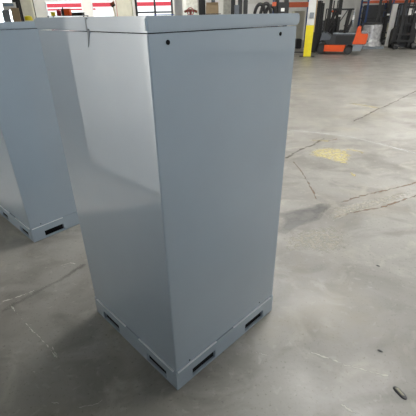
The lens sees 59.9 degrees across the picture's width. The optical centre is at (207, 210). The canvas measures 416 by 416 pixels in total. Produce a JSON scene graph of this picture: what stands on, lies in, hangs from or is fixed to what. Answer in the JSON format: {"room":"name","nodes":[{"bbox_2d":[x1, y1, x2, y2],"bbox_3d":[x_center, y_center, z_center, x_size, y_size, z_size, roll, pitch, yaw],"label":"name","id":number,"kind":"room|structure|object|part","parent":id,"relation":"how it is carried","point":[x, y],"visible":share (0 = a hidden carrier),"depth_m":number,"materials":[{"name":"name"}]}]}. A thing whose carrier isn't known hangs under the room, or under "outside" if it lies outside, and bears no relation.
{"room":"warehouse","nodes":[
{"label":"warehouse","id":0,"kind":"room"},
{"bbox_2d":[184,7,196,14],"bbox_3d":[-0.832,-9.177,18.197,0.669,1.889,0.269,-1,29,0],"label":"valve","id":1,"kind":"object","parent":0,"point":[188,10],"visible":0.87,"depth_m":17.79,"materials":[{"name":"red paint"}]},
{"bbox_2d":[0,38,415,415],"bbox_3d":[0.452,-2.829,8.714,35.000,0.201,34.000,-1,29,0],"label":"floor","id":2,"kind":"structure","parent":0,"point":[348,203],"depth_m":2.30,"materials":[{"name":"concrete"}]},
{"bbox_2d":[1,10,10,20],"bbox_3d":[-9.130,-8.219,16.705,0.335,1.886,0.150,-1,29,0],"label":"sheet","id":3,"kind":"object","parent":2,"relation":"on","point":[6,14],"visible":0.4,"depth_m":16.39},
{"bbox_2d":[2,2,15,9],"bbox_3d":[-9.325,-8.787,17.419,0.619,2.210,0.450,-1,29,0],"label":"notice board","id":4,"kind":"object","parent":2,"relation":"on","point":[6,5],"visible":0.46,"depth_m":16.97,"materials":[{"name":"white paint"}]},
{"bbox_2d":[10,8,20,20],"bbox_3d":[-8.832,-8.402,16.950,0.371,1.964,0.150,-1,29,0],"label":"cardboard sheet","id":5,"kind":"object","parent":2,"relation":"on","point":[15,12],"visible":0.4,"depth_m":16.63,"materials":[{"name":"brown cardboard"}]},
{"bbox_2d":[12,0,24,20],"bbox_3d":[-9.351,-11.065,17.115,0.414,6.500,0.370,-1,29,0],"label":"steel post","id":6,"kind":"object","parent":2,"relation":"on","point":[17,2],"visible":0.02,"depth_m":17.71,"materials":[{"name":"black metal"}]},
{"bbox_2d":[24,16,32,20],"bbox_3d":[-6.752,-6.630,13.977,0.280,1.641,0.280,-1,29,0],"label":"bollard","id":7,"kind":"object","parent":2,"relation":"on","point":[25,17],"visible":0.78,"depth_m":13.53,"materials":[{"name":"yellow metal"}]},
{"bbox_2d":[0,20,79,242],"bbox_3d":[-1.426,-0.691,3.003,0.765,1.569,0.767,23,37,37],"label":"cabinet","id":8,"kind":"object","parent":2,"relation":"on","point":[37,197],"visible":0.62,"depth_m":2.66,"materials":[{"name":"grey metal"}]},
{"bbox_3d":[-1.437,-1.362,2.639,0.763,0.041,0.765,23,37,37],"label":"lid","id":9,"kind":"part","parent":8,"relation":"part of","materials":[{"name":"grey paint"}]},
{"bbox_2d":[34,13,299,389],"bbox_3d":[-0.154,-0.088,1.835,0.767,1.593,0.765,-26,37,-38],"label":"cabinet","id":10,"kind":"object","parent":2,"relation":"on","point":[173,128],"visible":1,"depth_m":1.45,"materials":[{"name":"grey metal"}]},
{"bbox_3d":[-0.166,-0.770,1.465,0.765,0.042,0.763,-26,37,-38],"label":"lid","id":11,"kind":"part","parent":10,"relation":"part of","materials":[{"name":"grey paint"}]},
{"bbox_2d":[174,0,182,14],"bbox_3d":[-1.459,-11.200,17.115,0.500,6.500,0.420,-1,29,0],"label":"steel post","id":12,"kind":"object","parent":2,"relation":"on","point":[178,6],"visible":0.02,"depth_m":17.63,"materials":[{"name":"grey metal"}]},
{"bbox_2d":[199,0,205,14],"bbox_3d":[-0.269,-10.262,15.360,0.409,6.500,0.420,-1,29,0],"label":"steel post","id":13,"kind":"object","parent":2,"relation":"on","point":[202,10],"visible":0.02,"depth_m":15.90,"materials":[{"name":"black metal"}]},
{"bbox_2d":[223,0,229,13],"bbox_3d":[0.831,-10.376,15.535,0.413,6.500,0.420,-1,29,0],"label":"steel post","id":14,"kind":"object","parent":2,"relation":"on","point":[226,3],"visible":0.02,"depth_m":16.10,"materials":[{"name":"grey metal"}]},
{"bbox_2d":[231,0,234,13],"bbox_3d":[1.070,-10.045,14.921,0.293,6.500,0.320,-1,29,0],"label":"steel post","id":15,"kind":"object","parent":2,"relation":"on","point":[232,1],"visible":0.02,"depth_m":15.50,"materials":[{"name":"black metal"}]},
{"bbox_2d":[247,4,272,13],"bbox_3d":[2.268,-8.091,16.055,1.105,1.944,0.100,-1,29,0],"label":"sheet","id":16,"kind":"object","parent":2,"relation":"on","point":[251,7],"visible":0.02,"depth_m":15.65,"materials":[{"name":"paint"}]},
{"bbox_2d":[234,0,288,25],"bbox_3d":[1.833,-6.693,12.827,1.852,2.599,0.900,-1,29,0],"label":"machine","id":17,"kind":"object","parent":2,"relation":"on","point":[278,7],"visible":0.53,"depth_m":12.30,"materials":[{"name":"black metal"}]},
{"bbox_3d":[0.983,-6.729,12.367,0.153,0.561,0.140,-1,29,0],"label":"grey panel","id":18,"kind":"part","parent":17,"relation":"part of","materials":[{"name":"grey metal"}]},
{"bbox_3d":[1.103,-7.129,12.309,0.140,1.316,0.120,-1,29,0],"label":"frame post","id":19,"kind":"part","parent":17,"relation":"part of","materials":[{"name":"black metal"}]},
{"bbox_3d":[1.290,-7.132,12.309,0.140,1.316,0.120,-1,29,0],"label":"frame post","id":20,"kind":"part","parent":17,"relation":"part of","materials":[{"name":"black metal"}]},
{"bbox_2d":[272,0,308,47],"bbox_3d":[4.088,-9.834,17.343,1.875,3.715,1.140,-1,29,0],"label":"rack","id":21,"kind":"object","parent":2,"relation":"on","point":[291,4],"visible":0.34,"depth_m":16.86,"materials":[{"name":"orange metal"}]},
{"bbox_3d":[4.946,-9.848,17.343,0.160,3.715,1.140,-1,29,0],"label":"upright frame","id":22,"kind":"part","parent":21,"relation":"part of","materials":[{"name":"metal"}]},
{"bbox_2d":[291,11,304,45],"bbox_3d":[4.733,-9.692,19.212,0.509,1.654,0.800,-1,29,0],"label":"crate","id":23,"kind":"object","parent":2,"relation":"on","point":[299,30],"visible":0.56,"depth_m":18.80,"materials":[{"name":"beige paint"}]},
{"bbox_2d":[295,38,301,48],"bbox_3d":[4.531,-8.419,18.155,0.262,0.438,0.500,-1,29,0],"label":"bin","id":24,"kind":"object","parent":2,"relation":"on","point":[298,42],"visible":0.87,"depth_m":17.97,"materials":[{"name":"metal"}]},
{"bbox_2d":[299,0,317,56],"bbox_3d":[4.016,-9.197,13.276,0.600,6.500,0.440,6,29,12],"label":"steel column","id":25,"kind":"structure","parent":2,"relation":"on","point":[312,8],"depth_m":14.19,"materials":[{"name":"yellow metal"}]},
{"bbox_2d":[294,1,367,54],"bbox_3d":[5.183,-7.779,15.338,3.226,2.000,0.887,10,31,20],"label":"forklift","id":26,"kind":"object","parent":2,"relation":"on","point":[322,42],"visible":0.95,"depth_m":15.11,"materials":[{"name":"paint"}]},
{"bbox_3d":[4.593,-7.778,15.304,0.177,1.952,0.080,10,31,20],"label":"mast rail","id":27,"kind":"part","parent":26,"relation":"part of","materials":[{"name":"black metal"}]},
{"bbox_3d":[4.720,-7.734,15.269,0.081,1.840,0.048,10,31,20],"label":"rail","id":28,"kind":"part","parent":26,"relation":"part of","materials":[{"name":"black metal"}]},
{"bbox_3d":[4.910,-7.956,15.670,0.081,1.840,0.048,10,31,20],"label":"rail","id":29,"kind":"part","parent":26,"relation":"part of","materials":[{"name":"black metal"}]},
{"bbox_3d":[5.057,-7.803,14.943,0.335,0.922,0.064,10,31,20],"label":"guard post","id":30,"kind":"part","parent":26,"relation":"part of","materials":[{"name":"black metal"}]},
{"bbox_3d":[5.335,-8.129,15.531,0.335,0.922,0.064,10,31,20],"label":"guard post","id":31,"kind":"part","parent":26,"relation":"part of","materials":[{"name":"black metal"}]},
{"bbox_3d":[5.504,-7.059,15.594,0.844,0.256,0.872,10,31,20],"label":"sill","id":32,"kind":"part","parent":26,"relation":"part of","materials":[{"name":"orange paint"}]},
{"bbox_2d":[323,0,347,34],"bbox_3d":[6.338,-9.360,17.646,1.204,2.528,1.280,2,29,5],"label":"truck","id":33,"kind":"object","parent":26,"relation":"attached to","point":[338,15],"visible":0.4,"depth_m":17.50,"materials":[{"name":"black metal"}]},
{"bbox_3d":[5.896,-9.330,17.564,0.142,2.488,0.205,2,29,5],"label":"mast rail","id":34,"kind":"part","parent":33,"relation":"part of","materials":[{"name":"black metal"}]},
{"bbox_3d":[6.344,-9.316,17.524,0.142,2.488,0.205,2,29,5],"label":"mast rail","id":35,"kind":"part","parent":33,"relation":"part of","materials":[{"name":"black metal"}]},
{"bbox_3d":[5.671,-7.104,14.988,0.714,0.304,0.020,10,31,20],"label":"door","id":36,"kind":"part","parent":26,"relation":"part of","materials":[{"name":"black metal"}]},
{"bbox_3d":[5.667,-7.716,14.703,0.184,0.858,0.104,10,31,20],"label":"guard post","id":37,"kind":"part","parent":26,"relation":"part of","materials":[{"name":"black metal"}]},
{"bbox_2d":[360,5,384,30],"bbox_3d":[9.942,-11.452,22.006,1.060,1.909,0.800,-1,29,0],"label":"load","id":38,"kind":"object","parent":2,"relation":"on","point":[372,10],"visible":0.27,"depth_m":21.49,"materials":[{"name":"black wood"}]},
{"bbox_2d":[362,22,383,48],"bbox_3d":[7.877,-8.458,17.413,1.051,1.118,1.037,-1,29,0],"label":"load","id":39,"kind":"object","parent":2,"relation":"on","point":[374,29],"visible":0.83,"depth_m":17.10},
{"bbox_2d":[356,0,415,30],"bbox_3d":[11.579,-12.262,21.556,4.607,3.715,1.140,-1,29,0],"label":"rack","id":40,"kind":"object","parent":2,"relation":"on","point":[362,1],"visible":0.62,"depth_m":21.31,"materials":[{"name":"metal"}]},
{"bbox_3d":[9.356,-12.224,21.556,0.160,3.715,1.140,-1,29,0],"label":"upright frame","id":41,"kind":"part","parent":40,"relation":"part of","materials":[{"name":"blue metal"}]},
{"bbox_3d":[10.817,-12.249,21.556,0.160,3.715,1.140,-1,29,0],"label":"upright frame","id":42,"kind":"part","parent":40,"relation":"part of","materials":[{"name":"metal"}]},
{"bbox_2d":[375,0,399,44],"bbox_3d":[9.484,-10.242,19.162,1.204,2.528,1.280,9,30,18],"label":"truck","id":43,"kind":"object","parent":2,"relation":"on","point":[384,20],"visible":0.6,"depth_m":19.07,"materials":[{"name":"black metal"}]},
{"bbox_3d":[9.035,-10.265,19.178,0.142,2.488,0.205,9,30,18],"label":"mast rail","id":44,"kind":"part","parent":43,"relation":"part of","materials":[{"name":"black metal"}]},
{"bbox_3d":[9.459,-10.198,19.043,0.142,2.488,0.205,9,30,18],"label":"mast rail","id":45,"kind":"part","parent":43,"relation":"part of","materials":[{"name":"black metal"}]},
{"bbox_2d":[384,4,397,45],"bbox_3d":[9.226,-9.306,18.124,0.276,1.884,0.120,-1,29,0],"label":"board","id":46,"kind":"object","parent":2,"relation":"on","point":[394,6],"visible":0.77,"depth_m":17.99,"materials":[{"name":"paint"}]},
{"bbox_2d":[385,3,408,25],"bbox_3d":[11.375,-11.512,21.986,1.088,1.990,0.800,-1,29,0],"label":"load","id":47,"kind":"object","parent":2,"relation":"on","point":[394,3],"visible":0.11,"depth_m":21.39,"materials":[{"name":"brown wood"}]},
{"bbox_2d":[393,386,406,399],"bbox_3d":[0.916,0.863,1.720,0.033,0.008,0.074,-12,30,-19],"label":"scrap","id":48,"kind":"object","parent":2,"relation":"on","point":[396,389],"visible":1,"depth_m":1.72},
{"bbox_2d":[388,0,415,48],"bbox_3d":[9.302,-9.033,16.753,1.020,2.720,1.377,6,29,13],"label":"truck","id":49,"kind":"object","parent":2,"relation":"on","point":[403,34],"visible":1,"depth_m":16.93,"materials":[{"name":"black metal"}]},
{"bbox_3d":[8.829,-7.792,17.020,0.221,0.267,0.442,6,29,13],"label":"outrigger leg","id":50,"kind":"part","parent":49,"relation":"part of","materials":[{"name":"black metal"}]},
{"bbox_3d":[9.034,-9.012,16.680,0.153,2.678,0.221,6,29,13],"label":"mast rail","id":51,"kind":"part","parent":49,"relation":"part of","materials":[{"name":"black metal"}]},
{"bbox_3d":[9.504,-8.963,16.575,0.153,2.678,0.221,6,29,13],"label":"mast rail","id":52,"kind":"part","parent":49,"relation":"part of","materials":[{"name":"black metal"}]},
{"bbox_3d":[9.588,-7.713,16.851,0.221,0.267,0.442,6,29,13],"label":"outrigger leg","id":53,"kind":"part","parent":49,"relation":"part of","materials":[{"name":"black metal"}]},
{"bbox_3d":[-6.416,-8.280,17.010,1.666,1.624,0.700,-1,29,0],"label":"bench","id":54,"kind":"object","parent":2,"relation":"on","visible":0},
{"bbox_2d":[63,8,71,15],"bbox_3d":[-6.417,-9.118,16.553,0.266,0.284,0.316,-1,29,0],"label":"carton","id":55,"kind":"object","parent":54,"relation":"on","point":[67,11],"visible":0.97,"depth_m":16.44,"materials":[{"name":"orange cardboard"}]},
{"bbox_2d":[71,12,84,14],"bbox_3d":[-5.958,-9.052,16.593,0.518,0.115,0.316,-1,29,0],"label":"carton","id":56,"kind":"object","parent":54,"relation":"on","point":[77,13],"visible":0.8,"depth_m":16.46,"materials":[{"name":"black metal"}]},
{"bbox_3d":[0.226,-7.378,15.172,0.618,1.603,0.900,-1,29,0],"label":"shelf","id":57,"kind":"object","parent":2,"relation":"on","visible":0},
{"bbox_2d":[206,2,218,13],"bbox_3d":[0.176,-8.236,14.664,0.504,0.390,0.570,-1,29,0],"label":"carton","id":58,"kind":"object","parent":57,"relation":"on","point":[211,7],"visible":1,"depth_m":14.48,"materials":[{"name":"brown cardboard"}]},
{"bbox_2d":[33,0,415,39],"bbox_3d":[0.262,-13.897,22.210,35.000,6.700,0.300,-1,29,0],"label":"wall","id":59,"kind":"structure","parent":0,"point":[39,5],"depth_m":22.66,"materials":[{"name":"white paint"}]},
{"bbox_2d":[0,0,12,20],"bbox_3d":[-12.921,-12.568,22.693,1.934,1.900,0.150,-1,29,0],"label":"window","id":60,"kind":"structure","parent":59,"relation":"in","point":[1,1],"depth_m":22.67,"materials":[{"name":"white glass"}]},
{"bbox_2d":[20,0,35,19],"bbox_3d":[-11.195,-13.633,21.877,0.684,6.500,0.350,-1,29,0],"label":"pillar","id":61,"kind":"structure","parent":59,"relation":"attached to","point":[27,6],"depth_m":22.32,"materials":[{"name":"beige paint"}]},
{"bbox_2d":[44,1,82,16],"bbox_3d":[-8.983,-12.431,22.804,2.314,1.434,0.150,-1,29,0],"label":"window","id":62,"kind":"structure","parent":59,"relation":"in","point":[51,6],"depth_m":22.59,"materials":[{"name":"white paint"}]},
{"bbox_2d":[91,1,113,15],"bbox_3d":[-6.589,-12.444,22.820,1.346,1.370,0.150,-1,29,0],"label":"window","id":63,"kind":"structure","parent":59,"relation":"in","point":[101,8],"depth_m":22.66,"materials":[{"name":"white paint"}]},
{"bbox_2d":[116,0,132,15],"bbox_3d":[-5.181,-13.736,21.877,0.928,6.500,0.350,-1,29,0],"label":"pillar","id":64,"kind":"structure","parent":59,"relation":"attached to","point":[124,7],"depth_m":22.34,"materials":[{"name":"beige paint"}]},
{"bbox_2d":[135,0,172,15],"bbox_3d":[-3.365,-12.729,22.688,2.353,1.900,0.160,-1,29,0],"label":"window","id":65,"kind":"structure","parent":59,"relation":"in","point":[142,7],"depth_m":22.65,"materials":[{"name":"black glass"}]},
{"bbox_2d":[186,0,197,14],"bbox_3d":[-0.994,-13.863,21.978,0.720,6.500,0.120,-1,29,0],"label":"trim","id":66,"kind":"structure","parent":59,"relation":"attached to","point":[193,4],"depth_m":22.49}
]}

